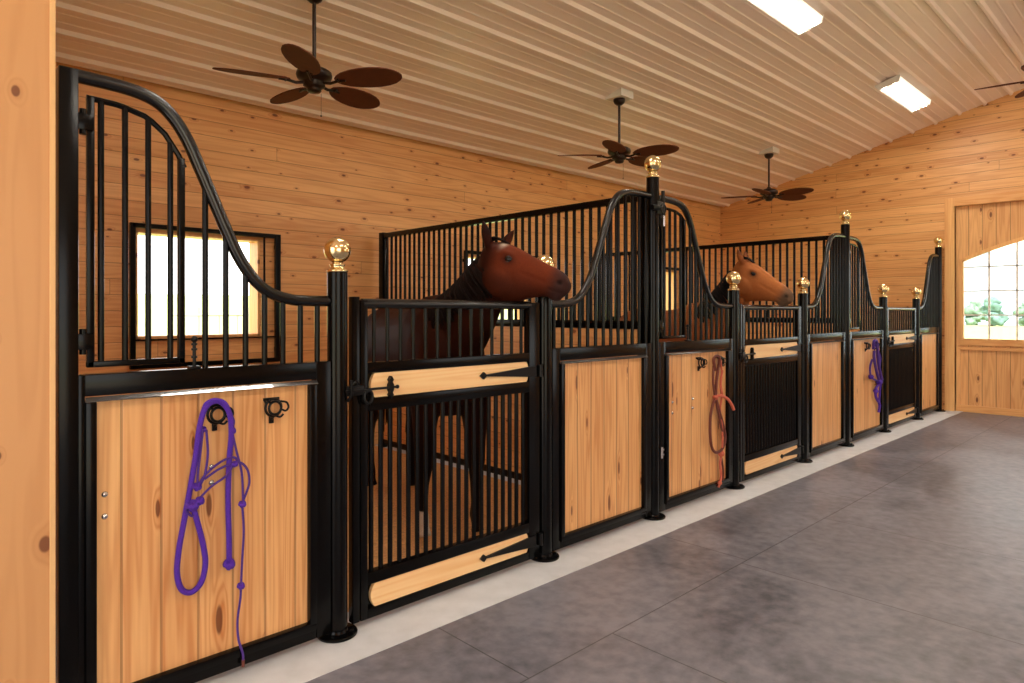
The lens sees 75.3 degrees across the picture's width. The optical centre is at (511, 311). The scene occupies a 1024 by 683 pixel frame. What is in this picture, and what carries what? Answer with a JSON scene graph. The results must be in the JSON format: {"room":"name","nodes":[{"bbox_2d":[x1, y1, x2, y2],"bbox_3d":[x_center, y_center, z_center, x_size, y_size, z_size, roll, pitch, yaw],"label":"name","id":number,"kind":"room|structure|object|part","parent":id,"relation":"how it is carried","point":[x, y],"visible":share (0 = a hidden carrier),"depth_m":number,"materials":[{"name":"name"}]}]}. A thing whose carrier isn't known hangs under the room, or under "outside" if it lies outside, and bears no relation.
{"room":"farm building","nodes":[
{"label":"farm building","id":0,"kind":"room"},
{"bbox_2d":[0,0,49,682],"bbox_3d":[-3.022,-0.724,0.850,4.012,4.375,0.160,0,0,-44],"label":"wall column","id":1,"kind":"structure","parent":0,"point":[24,24],"depth_m":2.13,"materials":[{"name":"brown wood"}]},
{"bbox_2d":[50,0,55,682],"bbox_3d":[-1.528,-0.724,2.202,0.016,4.375,0.056,0,0,-44],"label":"trim","id":2,"kind":"structure","parent":1,"relation":"attached to","point":[52,2],"depth_m":2.18,"materials":[{"name":"brown wood"}]},
{"bbox_2d":[56,62,719,448],"bbox_3d":[-1.507,-0.286,7.427,15.300,3.500,0.160,0,0,-44],"label":"wall","id":3,"kind":"structure","parent":0,"point":[306,181],"depth_m":6.79,"materials":[{"name":"brown wood"}]},
{"bbox_2d":[129,222,280,368],"bbox_3d":[-2.829,-0.136,6.136,1.315,1.240,0.275,0,0,-44],"label":"window","id":4,"kind":"structure","parent":3,"relation":"in","point":[254,244],"depth_m":6.14,"materials":[{"name":"brown wood"}]},
{"bbox_3d":[-2.768,-0.136,6.048,1.250,1.160,0.014,0,0,-44],"label":"grille rod","id":5,"kind":"part","parent":4,"relation":"part of","materials":[{"name":"white"}]},
{"bbox_2d":[462,250,538,318],"bbox_3d":[-0.186,-0.136,8.668,1.315,1.240,0.275,0,0,-44],"label":"window","id":6,"kind":"structure","parent":3,"relation":"in","point":[469,251],"depth_m":8.26,"materials":[{"name":"brown wood"}]},
{"bbox_3d":[-0.117,-0.136,8.596,1.315,1.240,0.075,0,0,-44],"label":"steel frame","id":7,"kind":"part","parent":6,"relation":"part of","materials":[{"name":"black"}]},
{"bbox_2d":[666,267,678,309],"bbox_3d":[2.457,-0.136,11.200,1.315,1.240,0.275,0,0,-44],"label":"window","id":8,"kind":"structure","parent":3,"relation":"in","point":[672,268],"depth_m":11.53,"materials":[{"name":"brown wood"}]},
{"bbox_2d":[348,445,520,615],"bbox_3d":[-0.248,1.524,6.113,15.300,0.120,3.480,0,0,-44],"label":"floor","id":9,"kind":"structure","parent":0,"point":[394,449],"depth_m":6.21,"materials":[{"name":"concrete"}]},
{"bbox_2d":[348,445,520,611],"bbox_3d":[-1.594,1.434,4.829,3.480,0.053,3.410,0,0,-44],"label":"bedding","id":10,"kind":"object","parent":9,"relation":"on","point":[385,450],"visible":0.11,"depth_m":4.82,"materials":[{"name":"brown wood"}]},
{"bbox_2d":[368,220,570,537],"bbox_3d":[-0.561,0.443,4.620,0.637,1.943,2.458,0,0,-32],"label":"horse","id":11,"kind":"object","parent":10,"relation":"on","point":[503,271],"visible":0.58,"depth_m":3.98},
{"bbox_2d":[379,196,643,479],"bbox_3d":[-0.238,0.301,6.008,0.060,2.325,3.445,0,0,-44],"label":"divider","id":12,"kind":"object","parent":9,"relation":"on","point":[383,237],"visible":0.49,"depth_m":5.72,"materials":[{"name":"black metal"}]},
{"bbox_2d":[605,235,835,341],"bbox_3d":[2.416,0.301,8.550,0.060,2.325,3.445,0,0,-44],"label":"divider","id":13,"kind":"object","parent":9,"relation":"on","point":[816,239],"visible":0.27,"depth_m":7.90,"materials":[{"name":"black metal"}]},
{"bbox_3d":[1.030,1.433,7.344,3.550,0.053,3.410,0,0,-44],"label":"bedding","id":14,"kind":"object","parent":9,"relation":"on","visible":0},
{"bbox_2d":[620,249,793,353],"bbox_3d":[1.780,0.415,6.926,0.598,2.001,2.427,0,0,-24],"label":"horse","id":15,"kind":"object","parent":14,"relation":"on","point":[756,284],"visible":0.25,"depth_m":6.14},
{"bbox_2d":[56,0,1023,206],"bbox_3d":[2.240,-2.654,3.386,15.120,1.439,10.860,0,0,-44],"label":"ceiling","id":16,"kind":"structure","parent":0,"point":[724,83],"depth_m":6.84,"materials":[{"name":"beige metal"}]},
{"bbox_2d":[212,0,401,116],"bbox_3d":[-1.490,-1.936,4.940,1.305,0.986,1.263,0,0,-44],"label":"ceiling fan","id":17,"kind":"object","parent":16,"relation":"hanging from","point":[314,77],"visible":1,"depth_m":4.84,"materials":[{"name":"brown wood"}]},
{"bbox_3d":[-1.850,-1.696,4.725,0.515,0.062,0.238,0,0,-24],"label":"blade","id":18,"kind":"part","parent":17,"relation":"part of","materials":[{"name":"brown wood"}]},
{"bbox_3d":[-1.742,-1.696,5.216,0.239,0.062,0.516,0,0,-44],"label":"blade","id":19,"kind":"part","parent":17,"relation":"part of","materials":[{"name":"brown wood"}]},
{"bbox_3d":[-1.604,-1.682,4.833,0.182,0.034,0.060,0,0,-24],"label":"blade arm","id":20,"kind":"part","parent":17,"relation":"part of","materials":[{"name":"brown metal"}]},
{"bbox_3d":[-1.415,-1.696,4.472,0.238,0.062,0.515,0,0,-6],"label":"blade","id":21,"kind":"part","parent":17,"relation":"part of","materials":[{"name":"brown wood"}]},
{"bbox_3d":[-1.442,-1.682,4.739,0.060,0.034,0.182,0,0,-6],"label":"blade arm","id":22,"kind":"part","parent":17,"relation":"part of","materials":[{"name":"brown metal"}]},
{"bbox_3d":[-1.378,-1.682,5.035,0.060,0.034,0.182,0,0,30],"label":"blade arm","id":23,"kind":"part","parent":17,"relation":"part of","materials":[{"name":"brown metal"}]},
{"bbox_3d":[-1.303,-1.682,4.864,0.182,0.034,0.060,0,0,12],"label":"blade arm","id":24,"kind":"part","parent":17,"relation":"part of","materials":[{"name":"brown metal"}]},
{"bbox_3d":[-1.243,-1.696,5.267,0.238,0.062,0.515,0,0,30],"label":"blade","id":25,"kind":"part","parent":17,"relation":"part of","materials":[{"name":"brown wood"}]},
{"bbox_3d":[-1.041,-1.696,4.807,0.515,0.062,0.238,0,0,12],"label":"blade","id":26,"kind":"part","parent":17,"relation":"part of","materials":[{"name":"brown wood"}]},
{"bbox_2d":[558,87,678,178],"bbox_3d":[1.233,-1.960,7.379,1.283,0.963,1.301,0,0,-44],"label":"ceiling fan","id":27,"kind":"object","parent":16,"relation":"hanging from","point":[618,152],"visible":0.98,"depth_m":7.28,"materials":[{"name":"brown wood"}]},
{"bbox_3d":[0.763,-1.731,7.352,0.515,0.062,0.238,0,0,-2],"label":"blade","id":28,"kind":"part","parent":27,"relation":"part of","materials":[{"name":"brown wood"}]},
{"bbox_3d":[1.045,-1.731,7.768,0.238,0.062,0.515,0,0,-20],"label":"blade","id":29,"kind":"part","parent":27,"relation":"part of","materials":[{"name":"brown wood"}]},
{"bbox_3d":[1.071,-1.731,6.955,0.238,0.062,0.515,0,0,16],"label":"blade","id":30,"kind":"part","parent":27,"relation":"part of","materials":[{"name":"brown wood"}]},
{"bbox_3d":[1.321,-1.717,7.276,0.182,0.034,0.060,0,0,34],"label":"blade arm","id":31,"kind":"part","parent":27,"relation":"part of","materials":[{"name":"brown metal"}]},
{"bbox_3d":[1.528,-1.731,7.625,0.515,0.062,0.244,0,0,-44],"label":"blade","id":32,"kind":"part","parent":27,"relation":"part of","materials":[{"name":"brown wood"}]},
{"bbox_3d":[1.544,-1.731,7.129,0.258,0.062,0.509,0,0,-44],"label":"blade","id":33,"kind":"part","parent":27,"relation":"part of","materials":[{"name":"brown wood"}]},
{"bbox_2d":[722,146,813,212],"bbox_3d":[3.850,-1.961,9.873,1.301,0.956,1.283,0,0,-44],"label":"ceiling fan","id":34,"kind":"object","parent":16,"relation":"hanging from","point":[794,194],"visible":1,"depth_m":9.86,"materials":[{"name":"brown wood"}]},
{"bbox_3d":[3.426,-1.736,10.035,0.515,0.062,0.238,0,0,16],"label":"blade","id":35,"kind":"part","parent":34,"relation":"part of","materials":[{"name":"brown wood"}]},
{"bbox_3d":[3.823,-1.736,10.342,0.238,0.062,0.515,0,0,-2],"label":"blade","id":36,"kind":"part","parent":34,"relation":"part of","materials":[{"name":"brown wood"}]},
{"bbox_3d":[3.600,-1.736,9.561,0.509,0.062,0.258,0,0,-44],"label":"blade","id":37,"kind":"part","parent":34,"relation":"part of","materials":[{"name":"brown wood"}]},
{"bbox_3d":[4.239,-1.736,10.060,0.515,0.062,0.238,0,0,-20],"label":"blade","id":38,"kind":"part","parent":34,"relation":"part of","materials":[{"name":"brown wood"}]},
{"bbox_3d":[4.096,-1.736,9.577,0.244,0.062,0.515,0,0,-44],"label":"blade","id":39,"kind":"part","parent":34,"relation":"part of","materials":[{"name":"brown wood"}]},
{"bbox_2d":[748,0,823,35],"bbox_3d":[2.433,-2.809,6.061,1.336,0.136,0.286,0,0,-44],"label":"ceiling light","id":40,"kind":"object","parent":16,"relation":"attached to","point":[796,15],"visible":1,"depth_m":6.19,"materials":[{"name":"white plastic"}]},
{"bbox_2d":[875,74,931,111],"bbox_3d":[5.076,-2.809,8.593,1.336,0.136,0.286,0,0,-44],"label":"ceiling light","id":41,"kind":"object","parent":16,"relation":"attached to","point":[896,88],"visible":1,"depth_m":8.46,"materials":[{"name":"white plastic"}]},
{"bbox_2d":[974,65,1023,97],"bbox_3d":[6.006,-2.821,7.478,1.283,0.876,1.301,0,0,-44],"label":"ceiling fan","id":42,"kind":"object","parent":16,"relation":"hanging from","point":[1021,94],"visible":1,"depth_m":7.73,"materials":[{"name":"brown wood"}]},
{"bbox_3d":[5.694,-2.636,7.728,0.258,0.062,0.509,0,0,-44],"label":"blade","id":43,"kind":"part","parent":42,"relation":"part of","materials":[{"name":"brown wood"}]},
{"bbox_3d":[6.168,-2.636,7.902,0.238,0.062,0.515,0,0,16],"label":"blade","id":44,"kind":"part","parent":42,"relation":"part of","materials":[{"name":"brown wood"}]},
{"bbox_2d":[196,410,962,682],"bbox_3d":[1.089,1.522,4.717,15.300,0.123,0.385,0,0,-44],"label":"curb","id":45,"kind":"object","parent":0,"point":[307,661],"visible":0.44,"depth_m":3.56,"materials":[{"name":"concrete"}]},
{"bbox_2d":[56,65,331,682],"bbox_3d":[-1.181,0.306,2.625,1.029,2.309,0.086,0,0,-44],"label":"barrier","id":46,"kind":"object","parent":45,"relation":"on","point":[123,462],"visible":0.96,"depth_m":2.51,"materials":[{"name":"black"}]},
{"bbox_3d":[-1.378,-0.285,2.453,0.336,0.963,0.024,0,0,-44],"label":"feed door frame","id":47,"kind":"part","parent":46,"relation":"part of","materials":[{"name":"black metal"}]},
{"bbox_3d":[-1.182,0.854,2.625,0.871,1.080,0.048,0,0,-44],"label":"moulding","id":48,"kind":"part","parent":46,"relation":"part of","materials":[{"name":"black"}]},
{"bbox_3d":[-1.178,-0.436,2.645,0.997,0.824,0.047,0,0,-44],"label":"rail","id":49,"kind":"part","parent":46,"relation":"part of","materials":[{"name":"black metal"}]},
{"bbox_2d":[174,398,250,666],"bbox_3d":[-1.165,0.881,2.596,0.284,1.095,0.066,0,0,-44],"label":"halter","id":50,"kind":"object","parent":46,"relation":"hanging from","point":[190,505],"visible":1,"depth_m":2.58,"materials":[{"name":"purple fabric"}]},
{"bbox_2d":[318,237,357,642],"bbox_3d":[-0.793,0.560,3.014,0.180,1.802,0.180,0,0,-44],"label":"post","id":51,"kind":"object","parent":45,"relation":"on","point":[337,250],"visible":0.94,"depth_m":2.97,"materials":[{"name":"black metal"}]},
{"bbox_3d":[-0.793,1.448,3.014,0.180,0.027,0.180,0,0,-44],"label":"plate","id":52,"kind":"part","parent":51,"relation":"part of","materials":[{"name":"black metal"}]},
{"bbox_2d":[345,297,542,623],"bbox_3d":[-0.299,0.681,3.460,1.300,1.505,0.086,0,0,-44],"label":"door","id":53,"kind":"structure","parent":51,"relation":"attached to","point":[374,385],"depth_m":3.38,"materials":[{"name":"black metal"}]},
{"bbox_3d":[-0.301,-0.039,3.485,1.109,0.048,0.047,0,0,-44],"label":"rail","id":54,"kind":"part","parent":53,"relation":"part of","materials":[{"name":"black metal"}]},
{"bbox_3d":[-0.291,1.333,3.485,1.047,0.109,0.021,0,0,-44],"label":"wood rail","id":55,"kind":"part","parent":53,"relation":"part of","materials":[{"name":"brown wood"}]},
{"bbox_3d":[-0.291,0.345,3.485,1.047,0.114,0.021,0,0,-44],"label":"wood rail","id":56,"kind":"part","parent":53,"relation":"part of","materials":[{"name":"brown wood"}]},
{"bbox_2d":[531,255,558,562],"bbox_3d":[0.193,0.560,3.959,0.180,1.802,0.180,0,0,-44],"label":"post","id":57,"kind":"object","parent":45,"relation":"on","point":[547,555],"visible":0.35,"depth_m":3.92,"materials":[{"name":"black metal"}]},
{"bbox_3d":[0.193,1.448,3.959,0.180,0.027,0.180,0,0,-44],"label":"plate","id":58,"kind":"part","parent":57,"relation":"part of","materials":[{"name":"black metal"}]},
{"bbox_2d":[552,189,651,550],"bbox_3d":[0.606,0.293,4.343,1.058,2.282,0.066,0,0,-44],"label":"barrier","id":59,"kind":"object","parent":45,"relation":"on","point":[602,407],"visible":0.95,"depth_m":4.33,"materials":[{"name":"black"}]},
{"bbox_3d":[0.600,-0.436,4.349,1.058,0.824,0.047,0,0,-44],"label":"rail","id":60,"kind":"part","parent":59,"relation":"part of","materials":[{"name":"black metal"}]},
{"bbox_3d":[0.600,0.827,4.349,1.037,1.215,0.050,0,0,-44],"label":"frame","id":61,"kind":"part","parent":59,"relation":"part of","materials":[{"name":"black"}]},
{"bbox_3d":[0.606,0.854,4.338,0.892,1.080,0.048,0,0,-44],"label":"moulding","id":62,"kind":"part","parent":59,"relation":"part of","materials":[{"name":"black"}]},
{"bbox_2d":[643,155,665,520],"bbox_3d":[1.004,0.172,4.736,0.181,2.577,0.180,0,0,-44],"label":"post","id":63,"kind":"object","parent":45,"relation":"on","point":[652,163],"visible":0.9,"depth_m":4.69,"materials":[{"name":"black metal"}]},
{"bbox_3d":[1.004,1.448,4.736,0.180,0.027,0.180,0,0,-44],"label":"plate","id":64,"kind":"part","parent":63,"relation":"part of","materials":[{"name":"black metal"}]},
{"bbox_3d":[1.069,1.004,4.740,0.040,0.080,0.020,0,0,-44],"label":"latch plate","id":65,"kind":"part","parent":63,"relation":"part of","materials":[{"name":"silver metal"}]},
{"bbox_2d":[659,195,733,511],"bbox_3d":[1.439,0.293,5.132,1.101,2.282,0.080,0,0,-44],"label":"barrier","id":66,"kind":"object","parent":45,"relation":"on","point":[688,468],"visible":0.91,"depth_m":5.06,"materials":[{"name":"black"}]},
{"bbox_3d":[1.190,-0.286,4.914,0.337,0.965,0.024,0,0,-44],"label":"feed door frame","id":67,"kind":"part","parent":66,"relation":"part of","materials":[{"name":"black metal"}]},
{"bbox_3d":[1.429,-0.436,5.143,1.101,0.824,0.047,0,0,-44],"label":"rail","id":68,"kind":"part","parent":66,"relation":"part of","materials":[{"name":"black metal"}]},
{"bbox_3d":[1.429,0.827,5.143,1.080,1.215,0.050,0,0,-44],"label":"frame","id":69,"kind":"part","parent":66,"relation":"part of","materials":[{"name":"black metal"}]},
{"bbox_3d":[1.439,0.854,5.136,0.935,1.080,0.048,0,0,-44],"label":"moulding","id":70,"kind":"part","parent":66,"relation":"part of","materials":[{"name":"black"}]},
{"bbox_2d":[709,355,734,487],"bbox_3d":[1.663,0.869,5.299,0.308,1.067,0.066,0,0,-36],"label":"halter","id":71,"kind":"object","parent":66,"relation":"hanging from","point":[720,452],"visible":1,"depth_m":5.29,"materials":[{"name":"red fabric"}]},
{"bbox_2d":[726,271,744,489],"bbox_3d":[1.851,0.560,5.548,0.180,1.802,0.180,0,0,-44],"label":"post","id":72,"kind":"object","parent":45,"relation":"on","point":[733,278],"visible":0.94,"depth_m":5.51,"materials":[{"name":"black metal"}]},
{"bbox_3d":[1.851,1.448,5.548,0.180,0.027,0.180,0,0,-44],"label":"plate","id":73,"kind":"part","parent":72,"relation":"part of","materials":[{"name":"black metal"}]},
{"bbox_2d":[739,304,803,481],"bbox_3d":[2.346,0.681,5.995,1.300,1.505,0.086,0,0,-44],"label":"door","id":74,"kind":"structure","parent":72,"relation":"attached to","point":[770,369],"depth_m":5.99,"materials":[{"name":"black metal"}]},
{"bbox_3d":[2.354,1.333,6.019,1.047,0.109,0.021,0,0,-44],"label":"wood rail","id":75,"kind":"part","parent":74,"relation":"part of","materials":[{"name":"brown wood"}]},
{"bbox_3d":[2.354,0.345,6.019,1.047,0.114,0.021,0,0,-44],"label":"wood rail","id":76,"kind":"part","parent":74,"relation":"part of","materials":[{"name":"brown wood"}]},
{"bbox_3d":[2.344,-0.039,6.020,1.109,0.048,0.047,0,0,-44],"label":"rail","id":77,"kind":"part","parent":74,"relation":"part of","materials":[{"name":"black metal"}]},
{"bbox_2d":[796,277,812,462],"bbox_3d":[2.848,0.560,6.503,0.180,1.802,0.180,0,0,-44],"label":"post","id":78,"kind":"object","parent":45,"relation":"on","point":[802,283],"visible":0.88,"depth_m":6.46,"materials":[{"name":"black metal"}]},
{"bbox_3d":[2.848,1.448,6.503,0.180,0.027,0.180,0,0,-44],"label":"plate","id":79,"kind":"part","parent":78,"relation":"part of","materials":[{"name":"black metal"}]},
{"bbox_2d":[808,233,845,457],"bbox_3d":[3.256,0.293,6.883,1.046,2.282,0.066,0,0,-44],"label":"barrier","id":80,"kind":"object","parent":45,"relation":"on","point":[826,358],"visible":0.95,"depth_m":6.93,"materials":[{"name":"black"}]},
{"bbox_3d":[3.251,-0.436,6.888,1.046,0.824,0.047,0,0,-44],"label":"rail","id":81,"kind":"part","parent":80,"relation":"part of","materials":[{"name":"black metal"}]},
{"bbox_3d":[3.250,0.827,6.888,1.025,1.215,0.050,0,0,-44],"label":"frame","id":82,"kind":"part","parent":80,"relation":"part of","materials":[{"name":"black"}]},
{"bbox_3d":[3.257,0.854,6.878,0.880,1.080,0.048,0,0,-44],"label":"moulding","id":83,"kind":"part","parent":80,"relation":"part of","materials":[{"name":"black"}]},
{"bbox_2d":[839,210,854,446],"bbox_3d":[3.650,0.172,7.271,0.180,2.577,0.180,0,0,-44],"label":"post","id":84,"kind":"object","parent":45,"relation":"on","point":[845,215],"visible":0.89,"depth_m":7.23,"materials":[{"name":"black metal"}]},
{"bbox_3d":[3.650,1.448,7.271,0.180,0.027,0.180,0,0,-44],"label":"plate","id":85,"kind":"part","parent":84,"relation":"part of","materials":[{"name":"black metal"}]},
{"bbox_2d":[850,236,883,441],"bbox_3d":[4.107,0.293,7.688,1.161,2.282,0.080,0,0,-44],"label":"barrier","id":86,"kind":"object","parent":45,"relation":"on","point":[865,420],"visible":0.87,"depth_m":7.61,"materials":[{"name":"black"}]},
{"bbox_3d":[3.836,-0.286,7.449,0.337,0.965,0.024,0,0,-44],"label":"feed door frame","id":87,"kind":"part","parent":86,"relation":"part of","materials":[{"name":"black metal"}]},
{"bbox_3d":[4.097,-0.436,7.699,1.161,0.824,0.047,0,0,-44],"label":"rail","id":88,"kind":"part","parent":86,"relation":"part of","materials":[{"name":"black metal"}]},
{"bbox_3d":[4.097,0.827,7.699,1.140,1.215,0.050,0,0,-44],"label":"frame","id":89,"kind":"part","parent":86,"relation":"part of","materials":[{"name":"black"}]},
{"bbox_3d":[4.107,0.854,7.692,0.995,1.080,0.048,0,0,-44],"label":"moulding","id":90,"kind":"part","parent":86,"relation":"part of","materials":[{"name":"black"}]},
{"bbox_2d":[868,339,883,412],"bbox_3d":[4.303,0.756,7.834,0.447,0.884,0.069,0,0,-44],"label":"halter","id":91,"kind":"object","parent":86,"relation":"hanging from","point":[876,354],"visible":1,"depth_m":7.85},
{"bbox_3d":[4.342,1.018,7.879,0.214,0.358,0.032,0,0,-44],"label":"cord","id":92,"kind":"part","parent":91,"relation":"part of","materials":[{"name":"purple fabric"}]},
{"bbox_2d":[878,284,891,432],"bbox_3d":[4.541,0.560,8.125,0.180,1.802,0.180,0,0,-44],"label":"post","id":93,"kind":"object","parent":45,"relation":"on","point":[882,288],"visible":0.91,"depth_m":8.08,"materials":[{"name":"black metal"}]},
{"bbox_3d":[4.541,1.448,8.125,0.180,0.027,0.180,0,0,-44],"label":"plate","id":94,"kind":"part","parent":93,"relation":"part of","materials":[{"name":"black metal"}]},
{"bbox_2d":[887,307,918,427],"bbox_3d":[5.027,0.681,8.564,1.300,1.505,0.086,0,0,-44],"label":"door","id":95,"kind":"structure","parent":93,"relation":"attached to","point":[901,344],"depth_m":8.60,"materials":[{"name":"black"}]},
{"bbox_3d":[5.035,1.333,8.588,1.047,0.109,0.021,0,0,-44],"label":"wood rail","id":96,"kind":"part","parent":95,"relation":"part of","materials":[{"name":"brown wood"}]},
{"bbox_3d":[5.035,0.345,8.588,1.047,0.114,0.021,0,0,-44],"label":"wood rail","id":97,"kind":"part","parent":95,"relation":"part of","materials":[{"name":"brown wood"}]},
{"bbox_3d":[5.025,-0.039,8.589,1.109,0.048,0.047,0,0,-44],"label":"rail","id":98,"kind":"part","parent":95,"relation":"part of","materials":[{"name":"black"}]},
{"bbox_2d":[911,287,923,419],"bbox_3d":[5.512,0.560,9.056,0.180,1.802,0.180,0,0,-44],"label":"post","id":99,"kind":"object","parent":45,"relation":"on","point":[915,291],"visible":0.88,"depth_m":9.01,"materials":[{"name":"black metal"}]},
{"bbox_2d":[920,254,939,415],"bbox_3d":[5.913,0.293,9.429,1.026,2.282,0.066,0,0,-44],"label":"barrier","id":100,"kind":"object","parent":45,"relation":"on","point":[930,338],"visible":0.89,"depth_m":9.50,"materials":[{"name":"black"}]},
{"bbox_3d":[5.908,-0.436,9.434,1.026,0.824,0.047,0,0,-44],"label":"rail","id":101,"kind":"part","parent":100,"relation":"part of","materials":[{"name":"black metal"}]},
{"bbox_3d":[5.914,0.854,9.424,0.860,1.080,0.048,0,0,-44],"label":"moulding","id":102,"kind":"part","parent":100,"relation":"part of","materials":[{"name":"black"}]},
{"bbox_3d":[5.907,0.827,9.434,1.005,1.215,0.050,0,0,-44],"label":"frame","id":103,"kind":"part","parent":100,"relation":"part of","materials":[{"name":"black"}]},
{"bbox_2d":[934,236,945,411],"bbox_3d":[6.300,0.172,9.810,0.180,2.577,0.180,0,0,-44],"label":"post","id":104,"kind":"object","parent":45,"relation":"on","point":[938,240],"visible":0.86,"depth_m":9.77,"materials":[{"name":"black metal"}]},
{"bbox_2d":[305,412,1023,682],"bbox_3d":[3.787,1.524,2.191,15.700,0.120,6.995,0,0,-44],"label":"floor","id":105,"kind":"structure","parent":0,"point":[900,560],"depth_m":3.39,"materials":[{"name":"concrete"}]},
{"bbox_2d":[720,88,1023,408],"bbox_3d":[7.742,-0.965,8.658,0.160,4.858,10.860,0,0,-44],"label":"wall","id":106,"kind":"structure","parent":0,"point":[894,193],"depth_m":10.35,"materials":[{"name":"brown wood"}]},
{"bbox_2d":[944,198,955,410],"bbox_3d":[7.714,-0.111,8.589,0.085,3.150,3.630,0,0,-44],"label":"trim","id":107,"kind":"structure","parent":106,"relation":"attached to","point":[949,208],"depth_m":9.82,"materials":[{"name":"brown wood"}]},
{"bbox_2d":[954,190,1023,205],"bbox_3d":[7.694,-1.621,8.570,0.030,0.130,3.380,0,0,-44],"label":"trim","id":108,"kind":"structure","parent":106,"relation":"attached to","point":[1014,195],"depth_m":9.47,"materials":[{"name":"brown wood"}]},
{"bbox_2d":[955,200,1023,416],"bbox_3d":[7.756,-0.071,8.629,0.080,3.070,3.580,0,0,-44],"label":"door","id":109,"kind":"structure","parent":106,"relation":"in","point":[989,372],"depth_m":9.55,"materials":[{"name":"brown wood"}]},
{"bbox_3d":[7.738,0.926,8.612,0.030,1.075,3.380,0,0,-44],"label":"rail","id":110,"kind":"part","parent":109,"relation":"part of","materials":[{"name":"brown wood"}]},
{"label":"outside","id":111,"kind":"structure","parent":0,"visible":0},
{"bbox_2d":[964,325,1023,339],"bbox_3d":[-37.980,1.639,50.480,175.000,0.250,280.000,0,0,-44],"label":"ground","id":112,"kind":"structure","parent":111,"point":[970,331],"depth_m":49.03,"materials":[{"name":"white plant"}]},
{"bbox_2d":[173,308,242,333],"bbox_3d":[-5.994,0.714,13.266,1.529,1.600,1.529,0,0,-44],"label":"fence","id":113,"kind":"object","parent":112,"relation":"on","point":[198,314],"visible":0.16,"depth_m":13.79,"materials":[{"name":"grey"}]},
{"bbox_2d":[964,301,984,324],"bbox_3d":[53.662,0.234,76.980,2.546,3.123,2.593,0,0,-44],"label":"tree","id":114,"kind":"object","parent":112,"relation":"on","point":[974,307],"visible":0.72,"depth_m":76.52,"materials":[{"name":"green plant"}]},
{"bbox_2d":[981,296,1008,325],"bbox_3d":[51.247,-0.024,70.595,2.019,3.284,2.436,0,0,-44],"label":"tree","id":115,"kind":"object","parent":112,"relation":"on","point":[995,307],"visible":0.84,"depth_m":70.19,"materials":[{"name":"green plant"}]},
{"bbox_2d":[1013,301,1023,325],"bbox_3d":[55.930,0.127,71.896,2.538,3.244,2.564,0,0,-44],"label":"tree","id":116,"kind":"object","parent":112,"relation":"on","point":[1021,307],"visible":0.88,"depth_m":71.90,"materials":[{"name":"green plant"}]},
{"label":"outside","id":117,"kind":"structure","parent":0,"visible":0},
{"bbox_2d":[964,251,1023,318],"bbox_3d":[185.849,-8.941,181.845,160.000,21.210,600.000,0,0,-44],"label":"sky","id":118,"kind":"structure","parent":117,"point":[1001,278],"depth_m":182.99,"materials":[{"name":"white"}]},
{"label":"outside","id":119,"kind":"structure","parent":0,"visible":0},
{"bbox_2d":[964,319,1018,324],"bbox_3d":[93.787,1.669,93.636,75.000,0.290,400.000,0,0,-44],"label":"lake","id":120,"kind":"structure","parent":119,"point":[1010,321],"depth_m":96.38,"materials":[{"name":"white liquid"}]},
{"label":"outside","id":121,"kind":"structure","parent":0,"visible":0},
{"bbox_2d":[138,294,513,335],"bbox_3d":[-72.302,-1.736,82.686,170.000,6.600,186.000,0,0,-44],"label":"slope","id":122,"kind":"structure","parent":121,"point":[158,301],"depth_m":54.49,"materials":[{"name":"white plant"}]}
]}

